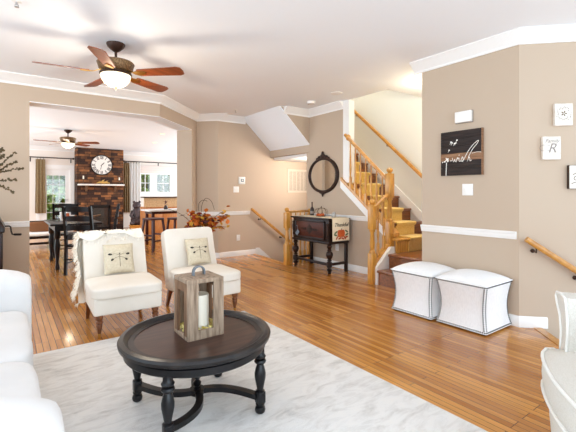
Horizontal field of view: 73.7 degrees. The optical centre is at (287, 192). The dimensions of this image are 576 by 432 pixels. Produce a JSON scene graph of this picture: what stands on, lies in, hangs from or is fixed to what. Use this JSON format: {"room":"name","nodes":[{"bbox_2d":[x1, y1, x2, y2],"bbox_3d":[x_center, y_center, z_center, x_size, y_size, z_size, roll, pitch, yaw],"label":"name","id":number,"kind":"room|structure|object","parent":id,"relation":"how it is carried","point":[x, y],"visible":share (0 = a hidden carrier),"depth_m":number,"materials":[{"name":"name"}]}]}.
{"room":"living room","nodes":[
{"label":"living room","id":0,"kind":"room"},
{"bbox_2d":[29,150,176,226],"bbox_3d":[-6.969,-0.130,13.333,8.500,2.760,0.150,0,0,-36],"label":"wall","id":1,"kind":"structure","parent":0,"point":[37,153],"depth_m":12.91,"materials":[{"name":"beige paint"}]},
{"bbox_2d":[29,156,73,162],"bbox_3d":[-7.800,-1.097,12.539,1.445,0.174,0.158,0,0,-36],"label":"curtain rod","id":2,"kind":"object","parent":1,"relation":"attached to","point":[29,156],"visible":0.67,"depth_m":12.52,"materials":[{"name":"black metal"}]},
{"bbox_2d":[35,158,45,212],"bbox_3d":[-7.967,-0.243,12.361,0.291,1.786,0.070,0,0,-36],"label":"curtain","id":3,"kind":"object","parent":2,"relation":"hanging from","point":[40,186],"visible":1,"depth_m":12.36,"materials":[{"name":"beige fabric"}]},
{"bbox_2d":[36,164,73,220],"bbox_3d":[-7.710,0.160,12.737,1.080,2.180,0.176,0,0,-36],"label":"door","id":4,"kind":"structure","parent":1,"relation":"in","point":[67,171],"depth_m":12.86,"materials":[{"name":"white paint"}]},
{"bbox_2d":[29,146,176,157],"bbox_3d":[-6.896,-1.448,13.234,8.500,0.125,0.095,0,0,-36],"label":"trim","id":5,"kind":"structure","parent":1,"relation":"attached to","point":[44,148],"depth_m":13.93,"materials":[{"name":"white paint"}]},
{"bbox_2d":[141,173,153,196],"bbox_3d":[-5.371,-0.375,14.452,0.596,1.050,0.130,0,0,-36],"label":"window","id":6,"kind":"structure","parent":1,"relation":"in","point":[150,193],"depth_m":14.50,"materials":[{"name":"white paint"}]},
{"bbox_2d":[123,160,176,165],"bbox_3d":[-5.064,-1.097,14.540,2.265,0.174,0.158,0,0,-36],"label":"curtain rod","id":7,"kind":"object","parent":1,"relation":"attached to","point":[123,160],"visible":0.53,"depth_m":14.39,"materials":[{"name":"black metal"}]},
{"bbox_2d":[123,162,129,211],"bbox_3d":[-5.845,-0.218,13.914,0.224,1.836,0.070,0,0,-36],"label":"curtain","id":8,"kind":"object","parent":7,"relation":"hanging from","point":[126,195],"visible":1,"depth_m":13.91,"materials":[{"name":"beige fabric"}]},
{"bbox_2d":[130,162,140,211],"bbox_3d":[-5.611,-0.218,14.085,0.426,1.836,0.070,0,0,-36],"label":"curtain","id":9,"kind":"object","parent":7,"relation":"hanging from","point":[135,175],"visible":0.87,"depth_m":14.09,"materials":[{"name":"white fabric"}]},
{"bbox_2d":[140,165,174,173],"bbox_3d":[-4.981,-0.890,14.639,1.350,0.280,0.024,0,0,-36],"label":"roman shade","id":10,"kind":"object","parent":1,"relation":"attached to","point":[143,168],"visible":1,"depth_m":14.64,"materials":[{"name":"beige fabric"}]},
{"bbox_2d":[154,173,172,196],"bbox_3d":[-4.827,-0.375,14.850,0.748,1.050,0.130,0,0,-36],"label":"window","id":11,"kind":"structure","parent":1,"relation":"in","point":[170,193],"depth_m":14.82,"materials":[{"name":"white paint"}]},
{"bbox_2d":[0,82,227,274],"bbox_3d":[-3.466,-0.130,5.283,1.197,2.760,6.646,0,0,43],"label":"wall","id":12,"kind":"structure","parent":0,"point":[202,151],"depth_m":5.49,"materials":[{"name":"beige paint"}]},
{"bbox_2d":[4,221,29,227],"bbox_3d":[-4.649,0.399,4.013,3.235,0.073,0.032,0,0,-36],"label":"trim","id":13,"kind":"structure","parent":12,"relation":"attached to","point":[14,223],"depth_m":4.89,"materials":[{"name":"white paint"}]},
{"bbox_2d":[29,101,191,129],"bbox_3d":[-2.468,-1.186,6.015,0.820,0.008,2.712,0,0,35],"label":"trim","id":14,"kind":"structure","parent":12,"relation":"attached to","point":[157,119],"depth_m":5.71,"materials":[{"name":"white paint"}]},
{"bbox_2d":[0,70,245,123],"bbox_3d":[-3.235,-1.448,5.226,0.953,0.125,6.924,0,0,44],"label":"trim","id":15,"kind":"structure","parent":12,"relation":"attached to","point":[5,76],"depth_m":5.52,"materials":[{"name":"white paint"}]},
{"bbox_2d":[195,211,249,215],"bbox_3d":[-1.268,0.399,7.482,1.156,0.073,0.271,0,0,-20],"label":"trim","id":16,"kind":"structure","parent":12,"relation":"attached to","point":[228,212],"depth_m":7.52,"materials":[{"name":"white paint"}]},
{"bbox_2d":[228,122,306,262],"bbox_3d":[-0.051,1.270,8.426,3.330,5.560,0.140,0,0,-36],"label":"wall","id":17,"kind":"structure","parent":0,"point":[264,190],"depth_m":7.90,"materials":[{"name":"beige paint"}]},
{"bbox_2d":[233,186,238,191],"bbox_3d":[-1.025,-0.070,7.616,0.125,0.120,0.015,0,0,-36],"label":"light switch","id":18,"kind":"object","parent":17,"relation":"attached to","point":[235,188],"visible":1,"depth_m":7.61,"materials":[{"name":"white plastic"}]},
{"bbox_2d":[239,177,244,183],"bbox_3d":[-0.917,-0.250,7.688,0.150,0.145,0.028,0,0,-36],"label":"thermostat","id":19,"kind":"object","parent":17,"relation":"attached to","point":[241,179],"visible":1,"depth_m":7.67,"materials":[{"name":"white plastic"}]},
{"bbox_2d":[215,247,269,257],"bbox_3d":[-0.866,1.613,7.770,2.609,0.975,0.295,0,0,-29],"label":"baseboard","id":20,"kind":"structure","parent":17,"relation":"attached to","point":[258,250],"depth_m":7.68,"materials":[{"name":"white paint"}]},
{"bbox_2d":[254,254,282,262],"bbox_3d":[-0.362,1.262,7.319,0.060,0.036,1.291,0,0,-31],"label":"trim","id":21,"kind":"structure","parent":17,"relation":"attached to","point":[254,254],"depth_m":7.29,"materials":[{"name":"brown wood"}]},
{"bbox_2d":[251,208,293,245],"bbox_3d":[-0.322,0.725,8.085,1.101,0.852,0.113,0,0,-36],"label":"wall handrail","id":22,"kind":"object","parent":17,"relation":"attached to","point":[252,209],"visible":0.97,"depth_m":7.97,"materials":[{"name":"brown wood"}]},
{"bbox_2d":[287,169,306,192],"bbox_3d":[0.220,-0.265,8.530,0.570,0.510,0.011,0,0,-36],"label":"air vent","id":23,"kind":"object","parent":17,"relation":"in","point":[296,179],"visible":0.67,"depth_m":8.50,"materials":[{"name":"beige"}]},
{"bbox_2d":[245,106,308,150],"bbox_3d":[-0.266,-1.198,7.374,0.680,0.625,1.305,0,0,-36],"label":"ceiling","id":24,"kind":"structure","parent":0,"point":[274,128],"depth_m":7.30,"materials":[{"name":"white paint"}]},
{"bbox_2d":[0,0,575,153],"bbox_3d":[-2.308,-1.610,6.118,9.500,0.200,17.800,0,0,-36],"label":"ceiling","id":25,"kind":"structure","parent":0,"point":[248,57],"depth_m":3.90,"materials":[{"name":"white paint"}]},
{"bbox_2d":[11,0,21,7],"bbox_3d":[-2.135,-1.486,3.022,0.068,0.048,0.068,0,0,-36],"label":"sprinkler","id":26,"kind":"object","parent":25,"relation":"attached to","point":[17,2],"visible":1,"depth_m":3.02,"materials":[{"name":"white plastic"}]},
{"bbox_2d":[33,129,99,148],"bbox_3d":[-5.309,-1.275,9.190,1.355,0.470,1.344,0,0,40],"label":"ceiling fan","id":27,"kind":"object","parent":25,"relation":"hanging from","point":[68,142],"visible":1,"depth_m":9.14,"materials":[{"name":"brown wood"}]},
{"bbox_2d":[32,41,183,91],"bbox_3d":[-1.783,-1.275,3.887,1.344,0.470,1.355,0,0,-36],"label":"ceiling fan","id":28,"kind":"object","parent":25,"relation":"hanging from","point":[115,72],"visible":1,"depth_m":3.81,"materials":[{"name":"brown wood"}]},
{"bbox_2d":[307,101,314,104],"bbox_3d":[0.383,-1.490,6.352,0.140,0.041,0.140,0,0,-36],"label":"smoke detector","id":29,"kind":"object","parent":25,"relation":"attached to","point":[308,102],"visible":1,"depth_m":6.31,"materials":[{"name":"white plastic"}]},
{"bbox_2d":[331,92,342,94],"bbox_3d":[0.734,-1.504,5.804,0.180,0.013,0.180,0,0,-36],"label":"ceiling disc","id":30,"kind":"object","parent":25,"relation":"attached to","point":[332,93],"visible":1,"depth_m":5.78,"materials":[{"name":"white plastic"}]},
{"bbox_2d":[270,145,308,157],"bbox_3d":[0.046,-1.130,7.606,0.103,0.760,1.299,0,0,-36],"label":"wall header","id":31,"kind":"structure","parent":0,"point":[301,149],"depth_m":7.51,"materials":[{"name":"beige paint"}]},
{"bbox_2d":[274,153,306,161],"bbox_3d":[0.833,-0.720,8.243,1.920,0.060,1.200,0,0,-36],"label":"ceiling","id":32,"kind":"structure","parent":0,"point":[300,157],"depth_m":7.91,"materials":[{"name":"white paint"}]},
{"bbox_2d":[29,227,558,431],"bbox_3d":[-2.249,1.350,6.037,9.500,0.200,17.600,0,0,-36],"label":"floor","id":33,"kind":"structure","parent":0,"point":[492,382],"depth_m":3.44,"materials":[{"name":"brown wood"}]},
{"bbox_2d":[0,217,21,268],"bbox_3d":[-3.557,0.757,4.405,0.822,0.985,0.569,0,0,-36],"label":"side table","id":34,"kind":"object","parent":33,"relation":"on","point":[2,225],"visible":0.79,"depth_m":4.33,"materials":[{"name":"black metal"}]},
{"bbox_2d":[0,147,23,193],"bbox_3d":[-3.422,-0.155,4.463,0.594,0.841,0.155,0,0,-36],"label":"branches","id":35,"kind":"object","parent":34,"relation":"on","point":[1,148],"visible":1,"depth_m":4.54,"materials":[{"name":"black"}]},
{"bbox_2d":[29,220,48,244],"bbox_3d":[-5.934,0.950,8.668,1.280,0.600,0.510,0,0,-36],"label":"window bench","id":36,"kind":"object","parent":33,"relation":"on","point":[35,237],"visible":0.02,"depth_m":8.64,"materials":[{"name":"brown wood"}]},
{"bbox_2d":[29,232,48,236],"bbox_3d":[-5.917,0.942,8.644,1.200,0.075,0.400,0,0,-36],"label":"pad","id":37,"kind":"object","parent":36,"relation":"on","point":[31,234],"visible":0.34,"depth_m":8.66,"materials":[{"name":"white"}]},
{"bbox_2d":[29,221,48,231],"bbox_3d":[-5.761,0.783,8.956,0.540,0.240,0.120,0,0,-36],"label":"bench cushion","id":38,"kind":"object","parent":37,"relation":"on","point":[40,226],"visible":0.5,"depth_m":8.89,"materials":[{"name":"brown fabric"}]},
{"bbox_2d":[52,203,78,257],"bbox_3d":[-4.384,0.725,7.591,0.444,1.050,0.511,0,0,-28],"label":"dining chair","id":39,"kind":"object","parent":33,"relation":"on","point":[54,206],"visible":0.16,"depth_m":7.36,"materials":[{"name":"brown wood"}]},
{"bbox_2d":[44,219,102,269],"bbox_3d":[-3.832,0.873,6.812,0.760,0.755,1.280,0,0,-36],"label":"dining table","id":40,"kind":"object","parent":33,"relation":"on","point":[55,225],"visible":0.66,"depth_m":6.33,"materials":[{"name":"brown wood"}]},
{"bbox_2d":[60,212,70,220],"bbox_3d":[-3.989,0.415,6.884,0.043,0.161,0.180,0,0,37],"label":"framed card","id":41,"kind":"object","parent":40,"relation":"on","point":[67,213],"visible":0.48,"depth_m":6.83,"materials":[{"name":"white paper"}]},
{"bbox_2d":[61,206,93,275],"bbox_3d":[-3.173,0.725,5.994,0.444,1.050,0.511,0,0,-1],"label":"dining chair","id":42,"kind":"object","parent":33,"relation":"on","point":[67,237],"visible":0.43,"depth_m":5.78,"materials":[{"name":"brown wood"}]},
{"bbox_2d":[75,147,122,229],"bbox_3d":[-6.509,-0.129,13.255,1.450,2.757,0.512,0,0,-36],"label":"fireplace","id":43,"kind":"object","parent":33,"relation":"on","point":[103,200],"visible":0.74,"depth_m":13.06,"materials":[{"name":"brick"},{"name":"white painted wood"},{"name":"black iron"}]},
{"bbox_2d":[77,184,124,191],"bbox_3d":[-6.296,-0.175,12.973,1.420,0.250,0.215,0,0,-36],"label":"mantel shelf","id":44,"kind":"object","parent":43,"relation":"attached to","point":[86,185],"visible":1,"depth_m":12.90,"materials":[{"name":"white wood"}]},
{"bbox_2d":[96,180,109,183],"bbox_3d":[-6.252,-0.380,12.996,0.426,0.150,0.090,0,0,-36],"label":"ornament","id":45,"kind":"object","parent":44,"relation":"on","point":[102,181],"visible":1,"depth_m":12.97,"materials":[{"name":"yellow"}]},
{"bbox_2d":[90,155,112,174],"bbox_3d":[-6.330,-0.950,13.053,0.694,0.694,0.036,0,0,-36],"label":"wall clock","id":46,"kind":"object","parent":43,"relation":"attached to","point":[100,164],"visible":1,"depth_m":13.05,"materials":[{"name":"white"}]},
{"bbox_2d":[113,204,119,229],"bbox_3d":[-3.338,0.725,6.991,0.511,1.050,0.444,0,0,-25],"label":"dining chair","id":47,"kind":"object","parent":33,"relation":"on","point":[118,205],"visible":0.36,"depth_m":6.88,"materials":[{"name":"brown wood"}]},
{"bbox_2d":[82,232,161,338],"bbox_3d":[-1.618,0.825,3.712,0.609,0.852,0.854,0,0,-34],"label":"slipper chair","id":48,"kind":"object","parent":33,"relation":"on","point":[114,293],"visible":0.81,"depth_m":3.51,"materials":[{"name":"beige fabric"}]},
{"bbox_2d":[70,228,141,306],"bbox_3d":[-1.831,0.744,3.905,0.686,0.750,0.413,0,0,-32],"label":"fur throw","id":49,"kind":"object","parent":48,"relation":"on","point":[95,234],"visible":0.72,"depth_m":3.82,"materials":[{"name":"white fur"}]},
{"bbox_2d":[102,243,134,274],"bbox_3d":[-1.690,0.654,3.836,0.284,0.281,0.149,0,0,-34],"label":"throw pillow","id":50,"kind":"object","parent":48,"relation":"on","point":[118,258],"visible":1,"depth_m":3.80,"materials":[{"name":"fabric"}]},
{"bbox_2d":[85,272,161,299],"bbox_3d":[-1.542,0.854,3.600,0.605,0.126,0.581,0,0,-34],"label":"seat cushion","id":51,"kind":"object","parent":48,"relation":"on","point":[125,285],"depth_m":3.44,"materials":[{"name":"beige fabric"}]},
{"bbox_2d":[129,225,139,228],"bbox_3d":[-5.284,1.183,13.419,0.440,0.135,0.380,0,0,-36],"label":"plinth","id":52,"kind":"object","parent":33,"relation":"on","point":[131,226],"visible":0.48,"depth_m":13.23,"materials":[{"name":"orange wood"}]},
{"bbox_2d":[129,201,140,224],"bbox_3d":[-5.274,0.692,13.396,0.489,0.848,0.432,0,0,-25],"label":"statue","id":53,"kind":"object","parent":52,"relation":"on","point":[135,213],"visible":0.87,"depth_m":13.29,"materials":[{"name":"black"}]},
{"bbox_2d":[141,217,164,251],"bbox_3d":[-2.938,0.896,8.383,0.418,0.708,0.458,0,0,25],"label":"bar stool","id":54,"kind":"object","parent":33,"relation":"on","point":[152,219],"visible":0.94,"depth_m":8.28,"materials":[{"name":"brown wood"}]},
{"bbox_2d":[140,196,176,235],"bbox_3d":[-3.466,0.677,11.807,2.050,1.145,0.650,0,0,-36],"label":"bar","id":55,"kind":"object","parent":33,"relation":"on","point":[149,202],"visible":0.28,"depth_m":11.31,"materials":[{"name":"orange wood"}]},
{"bbox_2d":[144,198,176,206],"bbox_3d":[-3.337,0.275,11.672,2.000,0.270,0.120,0,0,-36],"label":"backsplash","id":56,"kind":"structure","parent":55,"relation":"on","point":[148,202],"depth_m":11.28,"materials":[{"name":"beige tile"}]},
{"bbox_2d":[141,208,176,246],"bbox_3d":[-2.902,0.820,9.401,1.180,0.860,0.700,0,0,-36],"label":"table","id":57,"kind":"object","parent":33,"relation":"on","point":[152,212],"visible":0.44,"depth_m":9.10,"materials":[{"name":"white"}]},
{"bbox_2d":[166,217,176,229],"bbox_3d":[-2.456,0.896,8.537,0.418,0.708,0.458,0,0,42],"label":"bar stool","id":58,"kind":"object","parent":33,"relation":"on","point":[168,218],"visible":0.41,"depth_m":8.43,"materials":[{"name":"brown wood"}]},
{"bbox_2d":[169,198,229,232],"bbox_3d":[-1.427,0.665,6.150,0.996,1.170,0.349,0,0,-11],"label":"flower arrangement","id":59,"kind":"object","parent":33,"relation":"on","point":[196,220],"visible":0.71,"depth_m":6.13,"materials":[{"name":"orange plant"}]},
{"bbox_2d":[161,227,240,310],"bbox_3d":[-0.954,0.825,4.173,0.609,0.852,0.854,0,0,-37],"label":"slipper chair","id":60,"kind":"object","parent":33,"relation":"on","point":[174,252],"visible":0.5,"depth_m":4.22,"materials":[{"name":"beige fabric"}]},
{"bbox_2d":[184,237,210,265],"bbox_3d":[-1.009,0.654,4.311,0.280,0.281,0.149,0,0,-37],"label":"throw pillow","id":61,"kind":"object","parent":60,"relation":"on","point":[197,250],"visible":1,"depth_m":4.27,"materials":[{"name":"fabric"}]},
{"bbox_2d":[170,264,240,281],"bbox_3d":[-0.873,0.854,4.065,0.605,0.126,0.581,0,0,-37],"label":"seat cushion","id":62,"kind":"object","parent":60,"relation":"on","point":[230,274],"depth_m":4.00,"materials":[{"name":"beige fabric"}]},
{"bbox_2d":[33,311,487,431],"bbox_3d":[-0.525,1.242,1.958,2.565,0.013,3.280,0,0,-36],"label":"area rug","id":63,"kind":"object","parent":33,"relation":"on","point":[308,388],"visible":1,"depth_m":2.31,"materials":[{"name":"white carpet"}]},
{"bbox_2d":[0,269,64,431],"bbox_3d":[-1.661,0.801,1.660,1.000,0.870,2.440,0,0,-36],"label":"sofa","id":64,"kind":"object","parent":63,"relation":"on","point":[22,407],"visible":1,"depth_m":1.69,"materials":[{"name":"white fabric"}]},
{"bbox_2d":[0,311,32,365],"bbox_3d":[-1.820,0.872,2.057,0.738,0.222,0.974,0,0,-36],"label":"seat cushion","id":65,"kind":"object","parent":64,"relation":"on","point":[16,345],"depth_m":2.07,"materials":[{"name":"white fabric"}]},
{"bbox_2d":[0,362,40,397],"bbox_3d":[-1.282,0.872,1.323,0.738,0.222,0.854,0,0,-36],"label":"seat cushion","id":66,"kind":"object","parent":64,"relation":"on","point":[16,378],"depth_m":1.60,"materials":[{"name":"white fabric"}]},
{"bbox_2d":[117,309,270,431],"bbox_3d":[-0.526,1.015,2.223,0.850,0.442,0.850,0,0,-36],"label":"coffee table","id":67,"kind":"object","parent":63,"relation":"on","point":[151,346],"visible":0.97,"depth_m":2.06,"materials":[{"name":"black paint"}]},
{"bbox_2d":[174,265,223,341],"bbox_3d":[-0.524,0.622,2.250,0.216,0.393,0.216,0,0,-36],"label":"lantern","id":68,"kind":"object","parent":67,"relation":"on","point":[187,286],"visible":0.92,"depth_m":2.20,"materials":[{"name":"brown wood"}]},
{"bbox_2d":[180,317,212,331],"bbox_3d":[-0.524,0.776,2.250,0.195,0.049,0.190,0,0,-36],"label":"moss","id":69,"kind":"object","parent":68,"relation":"in","point":[210,325],"visible":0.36,"depth_m":2.23,"materials":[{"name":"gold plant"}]},
{"bbox_2d":[199,291,208,329],"bbox_3d":[-0.524,0.687,2.250,0.120,0.218,0.120,0,0,-36],"label":"pillar candle","id":70,"kind":"object","parent":68,"relation":"in","point":[203,295],"visible":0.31,"depth_m":2.21,"materials":[{"name":"beige wax"}]},
{"bbox_2d":[283,208,309,264],"bbox_3d":[0.180,0.751,6.826,0.582,0.998,0.095,0,0,-36],"label":"guard rail","id":71,"kind":"object","parent":33,"relation":"on","point":[287,247],"visible":0.7,"depth_m":6.67,"materials":[{"name":"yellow wood"}]},
{"bbox_2d":[291,216,349,273],"bbox_3d":[0.514,0.823,6.380,0.465,0.855,0.980,0,0,-36],"label":"chest","id":72,"kind":"object","parent":33,"relation":"on","point":[310,229],"visible":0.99,"depth_m":6.15,"materials":[{"name":"brown wood"}]},
{"bbox_2d":[297,215,348,241],"bbox_3d":[0.545,0.568,6.367,0.360,0.354,0.966,0,0,-36],"label":"table runner","id":73,"kind":"object","parent":72,"relation":"on","point":[340,225],"visible":1,"depth_m":5.99,"materials":[{"name":"beige fabric"}]},
{"bbox_2d":[310,202,313,214],"bbox_3d":[0.423,0.275,6.753,0.073,0.233,0.073,0,0,-36],"label":"bottle","id":74,"kind":"object","parent":73,"relation":"on","point":[311,208],"visible":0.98,"depth_m":6.73,"materials":[{"name":"black glass"}]},
{"bbox_2d":[338,230,344,236],"bbox_3d":[0.830,0.630,5.978,0.160,0.113,0.001,0,0,-36],"label":"print","id":75,"kind":"object","parent":73,"relation":"attached to","point":[341,233],"depth_m":5.98},
{"bbox_2d":[340,147,421,288],"bbox_3d":[1.322,-0.150,6.195,1.350,2.800,3.712,0,0,-36],"label":"staircase","id":76,"kind":"structure","parent":33,"relation":"on","point":[407,234],"depth_m":5.92,"materials":[{"name":"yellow wood"}]},
{"bbox_2d":[344,134,393,284],"bbox_3d":[1.056,0.142,5.757,0.495,2.217,0.985,0,0,-36],"label":"balustrade","id":77,"kind":"object","parent":76,"relation":"on","point":[373,210],"visible":0.98,"depth_m":5.49,"materials":[{"name":"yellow wood"}]},
{"bbox_2d":[390,261,455,319],"bbox_3d":[1.447,0.994,4.076,0.501,0.512,0.501,0,0,-36],"label":"storage ottoman","id":78,"kind":"object","parent":33,"relation":"on","point":[417,292],"visible":0.76,"depth_m":3.91,"materials":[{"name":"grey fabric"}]},
{"bbox_2d":[435,269,512,335],"bbox_3d":[1.770,0.994,3.668,0.501,0.512,0.501,0,0,-36],"label":"storage ottoman","id":79,"kind":"object","parent":33,"relation":"on","point":[475,300],"visible":1,"depth_m":3.51,"materials":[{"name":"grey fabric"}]},
{"bbox_2d":[540,291,575,431],"bbox_3d":[1.511,0.664,1.426,0.916,1.171,0.862,0,0,20],"label":"armchair","id":80,"kind":"object","parent":33,"relation":"on","point":[558,381],"visible":1,"depth_m":1.66,"materials":[{"name":"beige fabric"}]},
{"bbox_2d":[542,349,575,431],"bbox_3d":[1.403,0.819,1.466,0.678,0.173,0.698,0,0,20],"label":"seat cushion","id":81,"kind":"object","parent":80,"relation":"on","point":[558,365],"depth_m":1.57,"materials":[{"name":"beige fabric"}]},
{"bbox_2d":[281,106,308,141],"bbox_3d":[-0.255,-1.208,7.385,0.650,0.605,1.300,0,0,-36],"label":"wall","id":82,"kind":"structure","parent":0,"point":[302,123],"depth_m":6.96,"materials":[{"name":"beige paint"}]},
{"bbox_2d":[284,101,342,117],"bbox_3d":[0.420,-1.448,6.521,0.580,0.125,0.890,0,0,-36],"label":"trim","id":83,"kind":"structure","parent":82,"relation":"attached to","point":[338,105],"depth_m":6.73,"materials":[{"name":"white paint"}]},
{"bbox_2d":[307,109,394,267],"bbox_3d":[1.735,1.270,6.926,2.020,5.560,1.990,0,0,-36],"label":"wall","id":84,"kind":"structure","parent":0,"point":[325,130],"depth_m":6.49,"materials":[{"name":"beige paint"}]},
{"bbox_2d":[308,151,338,196],"bbox_3d":[0.603,-0.334,6.723,0.046,0.799,0.800,0,0,-36],"label":"oval mirror","id":85,"kind":"object","parent":84,"relation":"attached to","point":[321,174],"visible":1,"depth_m":6.69,"materials":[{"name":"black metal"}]},
{"bbox_2d":[313,256,367,273],"bbox_3d":[0.928,1.199,6.305,0.016,0.102,1.840,0,0,-36],"label":"baseboard","id":86,"kind":"structure","parent":84,"relation":"attached to","point":[351,267],"depth_m":6.18,"materials":[{"name":"white paint"}]},
{"bbox_2d":[314,213,367,220],"bbox_3d":[0.839,0.399,6.413,0.032,0.073,1.560,0,0,-36],"label":"trim","id":87,"kind":"structure","parent":84,"relation":"attached to","point":[358,218],"depth_m":6.12,"materials":[{"name":"white paint"}]},
{"bbox_2d":[343,100,353,182],"bbox_3d":[0.997,-0.840,6.309,0.124,1.340,0.135,0,0,-36],"label":"trim","id":88,"kind":"structure","parent":84,"relation":"attached to","point":[348,105],"depth_m":6.26,"materials":[{"name":"white paint"}]},
{"bbox_2d":[351,90,421,220],"bbox_3d":[2.508,-1.350,5.801,0.100,5.200,6.000,0,0,-36],"label":"wall","id":89,"kind":"structure","parent":0,"point":[397,116],"depth_m":6.61,"materials":[{"name":"white paint"}]},
{"bbox_2d":[354,109,421,177],"bbox_3d":[1.743,-0.880,6.684,0.112,1.639,1.864,0,0,-36],"label":"wall handrail","id":90,"kind":"object","parent":89,"relation":"attached to","point":[372,128],"visible":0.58,"depth_m":6.59,"materials":[{"name":"brown wood"}]},
{"bbox_2d":[422,45,518,315],"bbox_3d":[1.908,-0.130,4.048,0.140,2.760,1.040,0,0,-36],"label":"wall","id":91,"kind":"structure","parent":0,"point":[487,85],"depth_m":3.89,"materials":[{"name":"beige paint"}]},
{"bbox_2d":[441,127,483,175],"bbox_3d":[1.814,-0.420,4.022,0.040,0.470,0.451,0,0,-36],"label":"sign","id":92,"kind":"object","parent":91,"relation":"attached to","point":[462,151],"visible":1,"depth_m":3.99,"materials":[{"name":"black wood"}]},
{"bbox_2d":[455,110,472,123],"bbox_3d":[1.828,-0.792,3.999,0.044,0.125,0.185,0,0,-36],"label":"door chime","id":93,"kind":"object","parent":91,"relation":"attached to","point":[461,117],"visible":1,"depth_m":3.98,"materials":[{"name":"white plastic"}]},
{"bbox_2d":[462,184,472,194],"bbox_3d":[1.859,-0.035,3.981,0.015,0.120,0.115,0,0,-36],"label":"light switch","id":94,"kind":"object","parent":91,"relation":"attached to","point":[467,189],"visible":1,"depth_m":3.98,"materials":[{"name":"white plastic"}]},
{"bbox_2d":[420,224,516,238],"bbox_3d":[1.833,0.399,4.005,0.032,0.073,1.020,0,0,-36],"label":"trim","id":95,"kind":"structure","parent":91,"relation":"attached to","point":[431,228],"depth_m":3.93,"materials":[{"name":"white paint"}]},
{"bbox_2d":[508,314,547,328],"bbox_3d":[1.915,1.199,3.929,0.162,0.102,1.234,0,0,-44],"label":"baseboard","id":96,"kind":"structure","parent":91,"relation":"attached to","point":[518,321],"depth_m":3.56,"materials":[{"name":"white paint"}]},
{"bbox_2d":[519,42,575,338],"bbox_3d":[3.567,1.070,3.440,2.828,5.160,0.141,0,0,9],"label":"wall","id":97,"kind":"structure","parent":0,"point":[547,71],"depth_m":3.55,"materials":[{"name":"beige paint"}]},
{"bbox_2d":[410,24,575,74],"bbox_3d":[2.963,-1.448,3.529,3.574,0.125,0.700,0,0,22],"label":"trim","id":98,"kind":"structure","parent":97,"relation":"attached to","point":[567,32],"depth_m":3.68,"materials":[{"name":"white paint"}]},
{"bbox_2d":[534,327,558,345],"bbox_3d":[2.221,1.262,2.973,0.071,0.036,1.195,0,0,9],"label":"trim","id":99,"kind":"structure","parent":97,"relation":"attached to","point":[544,332],"depth_m":3.35,"materials":[{"name":"brown wood"}]},
{"bbox_2d":[539,136,560,159],"bbox_3d":[2.399,-0.412,3.528,0.181,0.210,0.040,0,0,9],"label":"wall plaque","id":100,"kind":"object","parent":97,"relation":"attached to","point":[550,146],"visible":1,"depth_m":3.51,"materials":[{"name":"beige"}]},
{"bbox_2d":[524,237,575,279],"bbox_3d":[2.883,0.895,3.433,1.449,0.993,0.113,0,0,9],"label":"wall handrail","id":101,"kind":"object","parent":97,"relation":"attached to","point":[537,246],"visible":1,"depth_m":3.46,"materials":[{"name":"brown wood"}]},
{"bbox_2d":[553,103,572,125],"bbox_3d":[2.513,-0.715,3.511,0.150,0.200,0.040,0,0,9],"label":"wall plaque","id":102,"kind":"object","parent":97,"relation":"attached to","point":[562,113],"visible":1,"depth_m":3.49,"materials":[{"name":"beige"}]},
{"bbox_2d":[567,165,575,188],"bbox_3d":[2.634,-0.145,3.491,0.160,0.215,0.042,0,0,9],"label":"wall plaque","id":103,"kind":"object","parent":97,"relation":"attached to","point":[571,169],"visible":1,"depth_m":3.48,"materials":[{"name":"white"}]},
{"label":"outside","id":104,"kind":"structure","parent":0,"visible":0},
{"bbox_3d":[-18.169,1.700,33.296,50.000,0.100,44.800,0,0,-36],"label":"lawn","id":105,"kind":"structure","parent":104,"visible":0},
{"bbox_2d":[47,175,64,219],"bbox_3d":[-10.021,-0.320,16.808,3.403,3.945,3.682,0,0,24],"label":"tree","id":106,"kind":"object","parent":105,"relation":"on","point":[55,193],"visible":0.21,"depth_m":15.86,"materials":[{"name":"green plant"}]},
{"bbox_2d":[141,174,168,191],"bbox_3d":[-7.568,-1.225,19.734,6.954,5.756,4.137,0,0,-18],"label":"tree","id":107,"kind":"object","parent":105,"relation":"on","point":[160,178],"visible":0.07,"depth_m":19.79,"materials":[{"name":"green plant"}]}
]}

